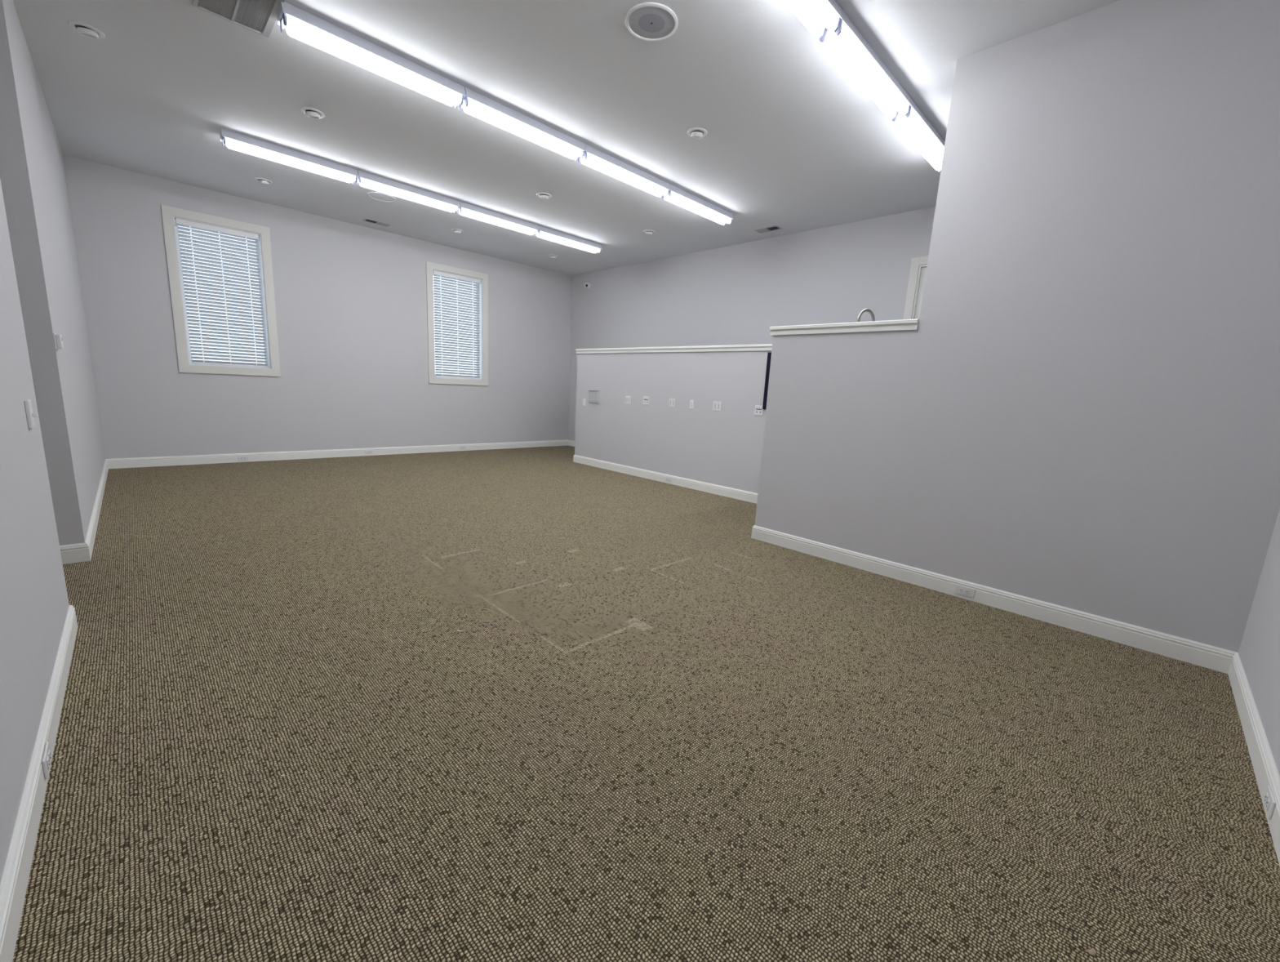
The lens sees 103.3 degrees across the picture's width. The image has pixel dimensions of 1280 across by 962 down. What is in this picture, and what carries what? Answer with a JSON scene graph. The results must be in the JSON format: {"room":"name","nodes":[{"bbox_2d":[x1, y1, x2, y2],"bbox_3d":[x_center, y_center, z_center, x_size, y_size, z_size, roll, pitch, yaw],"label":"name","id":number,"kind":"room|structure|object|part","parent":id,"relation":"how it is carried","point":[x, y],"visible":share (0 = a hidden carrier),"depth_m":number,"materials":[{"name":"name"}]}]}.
{"room":"empty office room","nodes":[
{"label":"empty office room","id":0,"kind":"room"},
{"bbox_2d":[0,0,105,884],"bbox_3d":[-3.829,-1.075,2.221,1.500,3.663,9.837,-7,15,-44],"label":"wall","id":1,"kind":"structure","parent":0,"point":[33,176],"depth_m":3.01,"materials":[{"name":"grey paint"}]},
{"bbox_2d":[23,399,37,428],"bbox_3d":[-2.621,-0.288,2.185,0.028,0.120,0.074,-7,15,-44],"label":"light switch","id":2,"kind":"object","parent":1,"relation":"attached to","point":[29,415],"visible":1,"depth_m":2.16,"materials":[{"name":"white plastic"}]},
{"bbox_2d":[0,604,77,961],"bbox_3d":[-1.436,1.051,1.137,0.016,0.128,4.280,-7,15,-44],"label":"baseboard","id":3,"kind":"structure","parent":1,"relation":"attached to","point":[14,882],"depth_m":1.46,"materials":[{"name":"white paint"}]},
{"bbox_2d":[41,742,51,779],"bbox_3d":[-1.960,0.924,1.677,0.011,0.068,0.120,-7,15,-44],"label":"baseboard outlet","id":4,"kind":"object","parent":1,"relation":"attached to","point":[46,758],"visible":1,"depth_m":1.66,"materials":[{"name":"plastic"}]},
{"bbox_2d":[46,755,50,769],"bbox_3d":[-1.945,0.927,1.665,0.003,0.034,0.028,-7,15,-44],"label":"receptacle","id":5,"kind":"object","parent":4,"relation":"attached to","point":[48,758],"depth_m":1.66,"materials":[{"name":"plastic"}]},
{"bbox_2d":[48,749,51,763],"bbox_3d":[-1.972,0.920,1.693,0.003,0.034,0.028,-7,15,-44],"label":"receptacle","id":6,"kind":"object","parent":4,"relation":"attached to","point":[49,751],"depth_m":1.69,"materials":[{"name":"plastic"}]},
{"bbox_2d":[53,333,63,349],"bbox_3d":[-3.795,-0.910,3.308,0.031,0.100,0.100,-7,15,-44],"label":"thermostat","id":7,"kind":"object","parent":1,"relation":"attached to","point":[58,338],"visible":1,"depth_m":3.28,"materials":[{"name":"white plastic"}]},
{"bbox_3d":[-3.804,-0.909,3.299,0.006,0.100,0.100,-7,15,-44],"label":"plate","id":8,"kind":"part","parent":7,"relation":"part of","materials":[{"name":"white plastic"}]},
{"bbox_2d":[59,542,90,564],"bbox_3d":[-4.355,0.556,2.983,1.516,0.128,0.016,-7,15,-44],"label":"baseboard","id":9,"kind":"structure","parent":1,"relation":"attached to","point":[73,553],"depth_m":3.46,"materials":[{"name":"white paint"}]},
{"bbox_2d":[84,458,108,559],"bbox_3d":[-5.319,0.136,4.992,0.016,0.128,4.298,-7,15,-44],"label":"baseboard","id":10,"kind":"structure","parent":1,"relation":"attached to","point":[91,535],"depth_m":4.31,"materials":[{"name":"white paint"}]},
{"bbox_2d":[62,155,572,458],"bbox_3d":[-4.201,-2.296,8.750,7.539,3.663,0.160,-7,15,-44],"label":"wall","id":11,"kind":"structure","parent":0,"point":[351,301],"depth_m":7.80,"materials":[{"name":"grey paint"}]},
{"bbox_2d":[160,204,280,376],"bbox_3d":[-5.794,-2.549,7.070,1.129,2.086,0.180,-7,15,-44],"label":"window","id":12,"kind":"structure","parent":11,"relation":"in","point":[169,214],"depth_m":6.93,"materials":[{"name":"white paint"}]},
{"bbox_2d":[175,217,267,367],"bbox_3d":[-5.773,-2.546,7.049,0.080,1.844,0.867,13,14,43],"label":"window blind","id":13,"kind":"object","parent":12,"relation":"attached to","point":[184,223],"visible":1,"depth_m":7.02,"materials":[{"name":"white plastic"}]},
{"bbox_3d":[-5.990,-2.499,6.853,0.002,1.768,0.056,-7,15,-44],"label":"ladder cord","id":14,"kind":"part","parent":13,"relation":"part of","materials":[{"name":"white fabric"}]},
{"bbox_3d":[-5.780,-2.525,7.059,0.002,1.768,0.056,-7,15,-44],"label":"ladder cord","id":15,"kind":"part","parent":13,"relation":"part of","materials":[{"name":"white fabric"}]},
{"bbox_3d":[-5.826,-1.650,7.220,0.843,0.018,0.048,-7,15,-44],"label":"rail","id":16,"kind":"part","parent":13,"relation":"part of","materials":[{"name":"white plastic"}]},
{"bbox_3d":[-5.569,-2.552,7.264,0.002,1.768,0.056,-7,15,-44],"label":"ladder cord","id":17,"kind":"part","parent":13,"relation":"part of","materials":[{"name":"white fabric"}]},
{"bbox_3d":[-5.840,-2.559,7.116,0.915,1.872,0.050,-7,15,-44],"label":"frame","id":18,"kind":"part","parent":12,"relation":"part of","materials":[{"name":"white plastic"}]},
{"bbox_2d":[237,455,248,460],"bbox_3d":[-5.823,-0.335,7.435,0.120,0.068,0.011,-7,15,-44],"label":"baseboard outlet","id":19,"kind":"object","parent":11,"relation":"attached to","point":[240,457],"visible":1,"depth_m":7.43,"materials":[{"name":"plastic"}]},
{"bbox_2d":[106,440,568,468],"bbox_3d":[-4.231,-0.545,9.008,7.279,0.128,0.016,-7,15,-44],"label":"baseboard","id":20,"kind":"structure","parent":11,"relation":"attached to","point":[117,463],"depth_m":7.99,"materials":[{"name":"white paint"}]},
{"bbox_2d":[365,449,373,453],"bbox_3d":[-4.607,-0.489,8.624,0.120,0.068,0.011,-7,15,-44],"label":"baseboard outlet","id":21,"kind":"object","parent":11,"relation":"attached to","point":[368,451],"visible":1,"depth_m":8.62,"materials":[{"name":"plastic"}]},
{"bbox_2d":[426,261,488,386],"bbox_3d":[-3.399,-2.846,9.412,1.155,2.078,0.180,-7,15,-44],"label":"window","id":22,"kind":"structure","parent":11,"relation":"in","point":[483,300],"depth_m":9.43,"materials":[{"name":"white paint"}]},
{"bbox_2d":[432,270,480,378],"bbox_3d":[-3.378,-2.843,9.391,0.080,1.836,0.893,13,14,43],"label":"window blind","id":23,"kind":"object","parent":22,"relation":"attached to","point":[437,273],"visible":1,"depth_m":9.37,"materials":[{"name":"white plastic"}]},
{"bbox_3d":[-3.431,-1.952,9.561,0.869,0.018,0.048,-7,15,-44],"label":"rail","id":24,"kind":"part","parent":23,"relation":"part of","materials":[{"name":"white plastic"}]},
{"bbox_3d":[-3.444,-2.857,9.457,0.941,1.864,0.050,-7,15,-44],"label":"frame","id":25,"kind":"part","parent":22,"relation":"part of","materials":[{"name":"white plastic"}]},
{"bbox_2d":[460,445,466,449],"bbox_3d":[-3.418,-0.639,9.786,0.120,0.068,0.011,-7,15,-44],"label":"baseboard outlet","id":26,"kind":"object","parent":11,"relation":"attached to","point":[462,447],"visible":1,"depth_m":9.78,"materials":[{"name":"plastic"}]},
{"bbox_2d":[13,0,1119,275],"bbox_3d":[-1.148,-3.264,4.423,9.039,0.120,10.127,-7,15,-44],"label":"ceiling","id":27,"kind":"structure","parent":0,"point":[793,143],"depth_m":4.33,"materials":[{"name":"grey paint"}]},
{"bbox_2d":[67,20,105,39],"bbox_3d":[-3.917,-3.178,3.589,0.182,0.053,0.182,-7,15,-44],"label":"recessed light","id":28,"kind":"object","parent":27,"relation":"in","point":[85,29],"visible":1,"depth_m":3.56,"materials":[{"name":"white plastic"}]},
{"bbox_2d":[192,0,284,37],"bbox_3d":[-2.478,-3.031,3.145,0.402,0.014,0.770,-7,15,-44],"label":"ceiling vent","id":29,"kind":"object","parent":27,"relation":"in","point":[259,16],"visible":1,"depth_m":3.31,"materials":[{"name":"metal"}]},
{"bbox_2d":[254,177,272,184],"bbox_3d":[-4.683,-3.718,6.301,0.182,0.053,0.182,-7,15,-44],"label":"recessed light","id":30,"kind":"object","parent":27,"relation":"in","point":[261,180],"visible":1,"depth_m":6.27,"materials":[{"name":"white plastic"}]},
{"bbox_2d":[219,128,358,183],"bbox_3d":[-3.719,-3.458,5.442,1.212,0.134,0.176,-7,15,-44],"label":"fluorescent fixture","id":31,"kind":"object","parent":27,"relation":"attached to","point":[233,140],"visible":1,"depth_m":5.35,"materials":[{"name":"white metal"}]},
{"bbox_2d":[222,136,225,146],"bbox_3d":[-4.139,-3.376,5.038,0.012,0.074,0.140,-7,15,-44],"label":"socket","id":32,"kind":"object","parent":31,"relation":"attached to","point":[223,137],"depth_m":5.02,"materials":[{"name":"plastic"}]},
{"bbox_2d":[351,175,356,183],"bbox_3d":[-3.303,-3.482,5.855,0.012,0.074,0.140,-7,15,-44],"label":"socket","id":33,"kind":"object","parent":31,"relation":"attached to","point":[354,177],"depth_m":5.82,"materials":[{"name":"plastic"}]},
{"bbox_2d":[301,106,324,118],"bbox_3d":[-2.951,-3.308,4.574,0.182,0.053,0.182,-7,15,-44],"label":"recessed light","id":34,"kind":"object","parent":27,"relation":"in","point":[310,112],"visible":1,"depth_m":4.54,"materials":[{"name":"white plastic"}]},
{"bbox_2d":[276,0,466,108],"bbox_3d":[-1.878,-3.035,3.670,1.212,0.134,0.176,-7,15,-44],"label":"fluorescent fixture","id":35,"kind":"object","parent":27,"relation":"attached to","point":[300,24],"visible":1,"depth_m":3.56,"materials":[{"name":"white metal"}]},
{"bbox_2d":[280,12,287,32],"bbox_3d":[-2.298,-2.952,3.266,0.012,0.074,0.140,-7,15,-44],"label":"socket","id":36,"kind":"object","parent":35,"relation":"attached to","point":[283,15],"depth_m":3.25,"materials":[{"name":"plastic"}]},
{"bbox_2d":[453,93,462,108],"bbox_3d":[-1.462,-3.058,4.083,0.012,0.074,0.140,-7,15,-44],"label":"socket","id":37,"kind":"object","parent":35,"relation":"attached to","point":[460,95],"depth_m":4.05,"materials":[{"name":"plastic"}]},
{"bbox_2d":[362,217,391,226],"bbox_3d":[-4.048,-3.972,7.794,0.360,0.010,0.170,-7,15,-44],"label":"ceiling vent","id":38,"kind":"object","parent":27,"relation":"in","point":[366,220],"visible":1,"depth_m":7.79,"materials":[{"name":"metal"}]},
{"bbox_2d":[367,191,395,201],"bbox_3d":[-3.391,-3.726,6.651,0.334,0.011,0.334,-7,15,-44],"label":"ceiling speaker","id":39,"kind":"object","parent":27,"relation":"attached to","point":[379,196],"visible":0.99,"depth_m":6.64,"materials":[{"name":"grey paint"}]},
{"bbox_2d":[368,193,394,200],"bbox_3d":[-3.391,-3.727,6.651,0.296,0.006,0.296,-7,15,-44],"label":"grille","id":40,"kind":"object","parent":39,"relation":"attached to","point":[380,197],"depth_m":6.64,"materials":[{"name":"grey paint"}]},
{"bbox_2d":[355,169,460,213],"bbox_3d":[-2.851,-3.568,6.290,1.212,0.134,0.176,-7,15,-44],"label":"fluorescent fixture","id":41,"kind":"object","parent":27,"relation":"attached to","point":[366,180],"visible":0.99,"depth_m":6.20,"materials":[{"name":"white metal"}]},
{"bbox_2d":[355,176,360,185],"bbox_3d":[-3.272,-3.486,5.886,0.012,0.074,0.140,-7,15,-44],"label":"socket","id":42,"kind":"object","parent":41,"relation":"attached to","point":[358,178],"depth_m":5.87,"materials":[{"name":"plastic"}]},
{"bbox_2d":[451,228,463,232],"bbox_3d":[-2.882,-3.933,7.992,0.182,0.053,0.182,-7,15,-44],"label":"recessed light","id":43,"kind":"object","parent":27,"relation":"in","point":[455,230],"visible":1,"depth_m":7.96,"materials":[{"name":"white plastic"}]},
{"bbox_2d":[456,200,538,235],"bbox_3d":[-1.984,-3.678,7.137,1.212,0.134,0.176,-7,15,-44],"label":"fluorescent fixture","id":44,"kind":"object","parent":27,"relation":"attached to","point":[467,210],"visible":0.99,"depth_m":7.05,"materials":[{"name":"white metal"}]},
{"bbox_2d":[457,86,586,160],"bbox_3d":[-1.010,-3.145,4.518,1.212,0.134,0.176,-7,15,-44],"label":"fluorescent fixture","id":45,"kind":"object","parent":27,"relation":"attached to","point":[476,104],"visible":0.96,"depth_m":4.42,"materials":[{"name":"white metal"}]},
{"bbox_2d":[459,96,468,111],"bbox_3d":[-1.430,-3.062,4.114,0.012,0.074,0.140,-7,15,-44],"label":"socket","id":46,"kind":"object","parent":45,"relation":"attached to","point":[465,99],"depth_m":4.10,"materials":[{"name":"plastic"}]},
{"bbox_2d":[573,149,583,160],"bbox_3d":[-0.594,-3.168,4.931,0.012,0.074,0.140,-7,15,-44],"label":"socket","id":47,"kind":"object","parent":45,"relation":"attached to","point":[581,155],"depth_m":4.89,"materials":[{"name":"plastic"}]},
{"bbox_2d":[536,191,551,199],"bbox_3d":[-1.192,-3.531,6.293,0.182,0.053,0.182,-7,15,-44],"label":"recessed light","id":48,"kind":"object","parent":27,"relation":"in","point":[542,195],"visible":1,"depth_m":6.26,"materials":[{"name":"white plastic"}]},
{"bbox_2d":[548,254,558,257],"bbox_3d":[-1.589,-4.100,9.269,0.182,0.053,0.182,-7,15,-44],"label":"recessed light","id":49,"kind":"object","parent":27,"relation":"in","point":[550,255],"visible":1,"depth_m":9.23,"materials":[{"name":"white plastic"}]},
{"bbox_2d":[534,225,602,253],"bbox_3d":[-1.116,-3.788,7.985,1.212,0.134,0.176,-7,15,-44],"label":"fluorescent fixture","id":50,"kind":"object","parent":27,"relation":"attached to","point":[544,233],"visible":0.93,"depth_m":7.91,"materials":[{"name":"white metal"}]},
{"bbox_2d":[577,143,671,197],"bbox_3d":[-0.142,-3.255,5.365,1.212,0.134,0.176,-7,15,-44],"label":"fluorescent fixture","id":51,"kind":"object","parent":27,"relation":"attached to","point":[594,158],"visible":0.91,"depth_m":5.27,"materials":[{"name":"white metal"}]},
{"bbox_2d":[577,151,587,162],"bbox_3d":[-0.563,-3.172,4.962,0.012,0.074,0.140,-7,15,-44],"label":"socket","id":52,"kind":"object","parent":51,"relation":"attached to","point":[585,153],"depth_m":4.95,"materials":[{"name":"plastic"}]},
{"bbox_2d":[659,188,668,197],"bbox_3d":[0.273,-3.278,5.779,0.012,0.074,0.140,-7,15,-44],"label":"socket","id":53,"kind":"object","parent":51,"relation":"attached to","point":[667,193],"depth_m":5.74,"materials":[{"name":"plastic"}]},
{"bbox_2d":[643,229,655,234],"bbox_3d":[0.136,-3.688,7.529,0.182,0.053,0.182,-7,15,-44],"label":"recessed light","id":54,"kind":"object","parent":27,"relation":"in","point":[646,231],"visible":1,"depth_m":7.49,"materials":[{"name":"white plastic"}]},
{"bbox_2d":[625,2,677,40],"bbox_3d":[0.074,-2.911,3.220,0.334,0.011,0.334,-7,15,-44],"label":"ceiling speaker","id":55,"kind":"object","parent":27,"relation":"attached to","point":[649,21],"visible":1,"depth_m":3.21,"materials":[{"name":"white plastic"}]},
{"bbox_2d":[687,127,707,137],"bbox_3d":[0.515,-3.124,4.570,0.182,0.053,0.182,-7,15,-44],"label":"recessed light","id":56,"kind":"object","parent":27,"relation":"in","point":[695,132],"visible":1,"depth_m":4.54,"materials":[{"name":"white plastic"}]},
{"bbox_2d":[662,183,733,225],"bbox_3d":[0.725,-3.365,6.213,1.212,0.134,0.176,-7,15,-44],"label":"fluorescent fixture","id":57,"kind":"object","parent":27,"relation":"attached to","point":[682,198],"visible":0.93,"depth_m":6.12,"materials":[{"name":"white plastic"}]},
{"bbox_2d":[662,190,671,199],"bbox_3d":[0.305,-3.282,5.809,0.012,0.074,0.140,-7,15,-44],"label":"socket","id":58,"kind":"object","parent":57,"relation":"attached to","point":[669,195],"depth_m":5.80,"materials":[{"name":"plastic"}]},
{"bbox_2d":[754,225,782,233],"bbox_3d":[1.805,-3.540,7.137,0.170,0.010,0.360,-7,15,-44],"label":"ceiling vent","id":59,"kind":"object","parent":27,"relation":"in","point":[775,227],"visible":1,"depth_m":7.13,"materials":[{"name":"metal"}]},
{"bbox_2d":[782,0,843,39],"bbox_3d":[0.718,-2.709,2.648,1.212,0.134,0.176,-7,15,-44],"label":"fluorescent fixture","id":60,"kind":"object","parent":27,"relation":"attached to","point":[815,15],"visible":1,"depth_m":2.93,"materials":[{"name":"white plastic"}]},
{"bbox_2d":[816,15,839,39],"bbox_3d":[1.133,-2.733,3.062,0.012,0.074,0.140,-7,15,-44],"label":"socket","id":61,"kind":"object","parent":60,"relation":"attached to","point":[834,28],"depth_m":3.03,"materials":[{"name":"plastic"}]},
{"bbox_2d":[819,8,912,119],"bbox_3d":[1.585,-2.819,3.496,1.212,0.134,0.176,-7,15,-44],"label":"fluorescent fixture","id":62,"kind":"object","parent":27,"relation":"attached to","point":[847,46],"visible":0.97,"depth_m":3.39,"materials":[{"name":"white plastic"}]},
{"bbox_2d":[819,19,843,43],"bbox_3d":[1.165,-2.736,3.092,0.012,0.074,0.140,-7,15,-44],"label":"socket","id":63,"kind":"object","parent":62,"relation":"attached to","point":[825,37],"depth_m":3.10,"materials":[{"name":"plastic"}]},
{"bbox_2d":[889,103,910,119],"bbox_3d":[2.001,-2.842,3.909,0.012,0.074,0.140,-7,15,-44],"label":"socket","id":64,"kind":"object","parent":62,"relation":"attached to","point":[905,113],"depth_m":3.88,"materials":[{"name":"plastic"}]},
{"bbox_2d":[892,97,945,172],"bbox_3d":[2.453,-2.929,4.344,1.212,0.134,0.176,-7,15,-44],"label":"fluorescent fixture","id":65,"kind":"object","parent":27,"relation":"attached to","point":[916,127],"visible":0.66,"depth_m":4.20,"materials":[{"name":"white plastic"}]},
{"bbox_2d":[892,106,911,122],"bbox_3d":[2.032,-2.846,3.940,0.012,0.074,0.140,-7,15,-44],"label":"socket","id":66,"kind":"object","parent":65,"relation":"attached to","point":[896,118],"depth_m":3.95,"materials":[{"name":"plastic"}]},
{"bbox_2d":[12,445,1279,961],"bbox_3d":[-1.345,0.452,5.107,9.039,0.120,10.127,-7,15,-44],"label":"floor","id":67,"kind":"structure","parent":0,"point":[654,728],"depth_m":1.95,"materials":[{"name":"brown carpet"}]},
{"bbox_2d":[1044,918,1080,933],"bbox_3d":[1.145,1.205,1.370,0.079,0.004,0.008,8,12,25],"label":"twig","id":68,"kind":"object","parent":67,"relation":"on","point":[1045,918],"visible":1,"depth_m":1.37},
{"bbox_2d":[1086,947,1096,955],"bbox_3d":[1.167,1.217,1.310,0.024,0.005,0.013,1,11,-10],"label":"leaf fragment","id":69,"kind":"object","parent":67,"relation":"on","point":[1092,951],"visible":1,"depth_m":1.31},
{"bbox_2d":[1215,936,1226,943],"bbox_3d":[1.555,1.229,1.355,0.013,0.005,0.018,2,10,-7],"label":"leaf fragment","id":70,"kind":"object","parent":67,"relation":"on","point":[1217,937],"visible":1,"depth_m":1.36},
{"bbox_2d":[574,350,771,493],"bbox_3d":[0.599,-0.888,7.352,0.130,1.903,4.822,-7,15,-44],"label":"wall","id":71,"kind":"structure","parent":0,"point":[723,447],"depth_m":7.30,"materials":[{"name":"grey paint"}]},
{"bbox_2d":[587,388,599,403],"bbox_3d":[-0.788,-1.441,8.592,0.020,0.220,0.286,-7,15,-44],"label":"recessed wall box","id":72,"kind":"object","parent":71,"relation":"attached to","point":[593,394],"visible":1,"depth_m":8.60,"materials":[{"name":"white plastic"}]},
{"bbox_3d":[-0.790,-1.437,8.604,0.005,0.188,0.240,-7,15,-44],"label":"panel","id":73,"kind":"part","parent":72,"relation":"part of","materials":[{"name":"plastic"}]},
{"bbox_2d":[625,395,631,404],"bbox_3d":[-0.186,-1.279,8.004,0.011,0.124,0.118,-7,15,-44],"label":"wall plate","id":74,"kind":"object","parent":71,"relation":"attached to","point":[628,400],"visible":1,"depth_m":8.00,"materials":[{"name":"white plastic"}]},
{"bbox_2d":[643,395,648,404],"bbox_3d":[0.094,-1.226,7.724,0.011,0.124,0.122,-7,15,-44],"label":"wall plate","id":75,"kind":"object","parent":71,"relation":"attached to","point":[646,399],"visible":1,"depth_m":7.72,"materials":[{"name":"white plastic"}]},
{"bbox_2d":[573,454,757,503],"bbox_3d":[0.450,-0.022,7.512,0.016,0.128,4.708,-7,15,-44],"label":"baseboard","id":76,"kind":"structure","parent":71,"relation":"attached to","point":[731,492],"depth_m":7.44,"materials":[{"name":"white paint"}]},
{"bbox_2d":[665,476,671,482],"bbox_3d":[0.425,-0.020,7.518,0.011,0.068,0.120,-7,15,-44],"label":"baseboard outlet","id":77,"kind":"object","parent":71,"relation":"attached to","point":[667,479],"visible":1,"depth_m":7.51,"materials":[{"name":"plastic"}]},
{"bbox_2d":[668,398,675,407],"bbox_3d":[0.467,-1.134,7.354,0.011,0.124,0.118,-7,15,-44],"label":"wall plate","id":78,"kind":"object","parent":71,"relation":"attached to","point":[672,401],"visible":1,"depth_m":7.35,"materials":[{"name":"white plastic"}]},
{"bbox_2d":[575,343,772,353],"bbox_3d":[0.589,-1.874,7.234,0.194,0.075,4.690,-7,15,-44],"label":"trim","id":79,"kind":"structure","parent":71,"relation":"on","point":[763,346],"depth_m":7.10,"materials":[{"name":"white paint"}]},
{"bbox_2d":[689,400,693,408],"bbox_3d":[0.725,-1.071,7.098,0.011,0.124,0.074,-7,15,-44],"label":"wall plate","id":80,"kind":"object","parent":71,"relation":"attached to","point":[691,402],"visible":1,"depth_m":7.09,"materials":[{"name":"white plastic"}]},
{"bbox_2d":[712,400,721,410],"bbox_3d":[1.034,-1.003,6.790,0.011,0.124,0.140,-7,15,-44],"label":"wall plate","id":81,"kind":"object","parent":71,"relation":"attached to","point":[717,406],"visible":1,"depth_m":6.79,"materials":[{"name":"white plastic"}]},
{"bbox_2d":[754,404,763,415],"bbox_3d":[1.489,-0.884,6.341,0.011,0.124,0.124,-7,15,-44],"label":"wall plate","id":82,"kind":"object","parent":71,"relation":"attached to","point":[758,411],"visible":1,"depth_m":6.34,"materials":[{"name":"white plastic"}]},
{"bbox_2d":[762,351,771,408],"bbox_3d":[1.824,-1.161,5.942,0.038,0.685,0.800,-7,15,-44],"label":"wall panel","id":83,"kind":"object","parent":71,"relation":"attached to","point":[769,353],"visible":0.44,"depth_m":6.19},
{"bbox_2d":[568,206,935,440],"bbox_3d":[1.937,-1.806,7.855,0.130,3.663,9.837,-7,15,-44],"label":"wall","id":84,"kind":"structure","parent":0,"point":[733,294],"depth_m":7.84,"materials":[{"name":"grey paint"}]},
{"bbox_2d":[567,440,574,446],"bbox_3d":[-0.925,-0.704,10.821,0.016,0.128,2.072,-7,15,-44],"label":"baseboard","id":85,"kind":"structure","parent":84,"relation":"attached to","point":[570,442],"depth_m":11.44,"materials":[{"name":"white paint"}]},
{"bbox_2d":[584,282,590,288],"bbox_3d":[-1.103,-4.056,10.504,0.107,0.110,0.110,-7,15,-44],"label":"security camera","id":86,"kind":"object","parent":84,"relation":"attached to","point":[587,285],"visible":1,"depth_m":10.48,"materials":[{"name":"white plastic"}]},
{"bbox_2d":[902,255,928,319],"bbox_3d":[3.702,-1.559,6.061,0.158,2.210,1.105,-7,15,-44],"label":"door","id":87,"kind":"structure","parent":84,"relation":"in","point":[917,271],"depth_m":6.21,"materials":[{"name":"white paint"}]},
{"bbox_3d":[3.699,-1.506,6.071,0.047,2.086,0.875,-7,15,-44],"label":"panel","id":88,"kind":"part","parent":87,"relation":"part of","materials":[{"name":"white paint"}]},
{"bbox_2d":[755,0,1279,652],"bbox_3d":[2.321,-0.997,3.567,0.130,3.663,3.073,-7,15,-44],"label":"wall","id":89,"kind":"structure","parent":0,"point":[1091,424],"depth_m":3.08,"materials":[{"name":"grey paint"}]},
{"bbox_2d":[769,318,919,335],"bbox_3d":[1.666,-1.259,4.203,0.194,0.075,1.229,-7,15,-44],"label":"trim","id":90,"kind":"structure","parent":89,"relation":"on","point":[902,324],"depth_m":4.07,"materials":[{"name":"white paint"}]},
{"bbox_2d":[955,583,975,597],"bbox_3d":[2.342,0.794,3.653,0.011,0.068,0.120,-7,15,-44],"label":"baseboard outlet","id":91,"kind":"object","parent":89,"relation":"attached to","point":[960,589],"visible":1,"depth_m":3.65,"materials":[{"name":"plastic"}]},
{"bbox_2d":[959,587,964,592],"bbox_3d":[2.326,0.791,3.665,0.003,0.034,0.028,-7,15,-44],"label":"receptacle","id":92,"kind":"object","parent":91,"relation":"attached to","point":[961,589],"depth_m":3.66,"materials":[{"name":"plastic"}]},
{"bbox_2d":[964,589,970,595],"bbox_3d":[2.354,0.798,3.638,0.003,0.034,0.028,-7,15,-44],"label":"receptacle","id":93,"kind":"object","parent":91,"relation":"attached to","point":[967,592],"depth_m":3.64,"materials":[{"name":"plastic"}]},
{"bbox_2d":[751,524,1236,673],"bbox_3d":[2.171,0.745,3.841,0.016,0.128,3.089,-7,15,-44],"label":"baseboard","id":94,"kind":"structure","parent":89,"relation":"attached to","point":[1203,655],"depth_m":3.40,"materials":[{"name":"white paint"}]},
{"bbox_2d":[1238,508,1279,775],"bbox_3d":[2.252,-0.582,1.291,9.039,3.663,0.130,-7,15,-44],"label":"wall","id":95,"kind":"structure","parent":0,"point":[1259,652],"depth_m":2.35,"materials":[{"name":"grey paint"}]},
{"bbox_2d":[1227,652,1279,866],"bbox_3d":[1.652,1.200,1.215,4.495,0.128,0.016,-7,15,-44],"label":"baseboard","id":96,"kind":"structure","parent":95,"relation":"attached to","point":[1266,772],"depth_m":2.07,"materials":[{"name":"white paint"}]},
{"bbox_2d":[1262,785,1275,819],"bbox_3d":[2.216,1.131,1.786,0.120,0.068,0.011,-7,15,-44],"label":"baseboard outlet","id":97,"kind":"object","parent":95,"relation":"attached to","point":[1269,802],"visible":1,"depth_m":1.77,"materials":[{"name":"plastic"}]},
{"bbox_2d":[1263,791,1268,804],"bbox_3d":[2.228,1.129,1.802,0.028,0.034,0.003,-7,15,-44],"label":"receptacle","id":98,"kind":"object","parent":97,"relation":"attached to","point":[1266,797],"depth_m":1.80,"materials":[{"name":"plastic"}]},
{"bbox_2d":[1265,797,1270,810],"bbox_3d":[2.200,1.133,1.775,0.028,0.034,0.003,-7,15,-44],"label":"receptacle","id":99,"kind":"object","parent":97,"relation":"attached to","point":[1268,799],"depth_m":1.77,"materials":[{"name":"plastic"}]},
{"bbox_3d":[1.644,-0.142,6.371,2.654,0.900,7.635,-7,15,-44],"label":"floor","id":100,"kind":"structure","parent":0,"visible":0},
{"bbox_3d":[1.991,-0.676,4.508,0.630,0.860,1.000,-7,15,-44],"label":"base cabinet","id":101,"kind":"object","parent":100,"relation":"on","visible":0},
{"bbox_3d":[1.985,-1.125,4.448,0.638,0.038,1.070,-7,15,-44],"label":"countertop","id":102,"kind":"structure","parent":101,"relation":"on","visible":0},
{"bbox_2d":[857,308,875,321],"bbox_3d":[1.878,-1.284,4.272,0.240,0.328,0.101,2,10,-6],"label":"tap","id":103,"kind":"object","parent":102,"relation":"on","point":[869,311],"visible":0.34,"depth_m":4.24,"materials":[{"name":"metal"}]}
]}

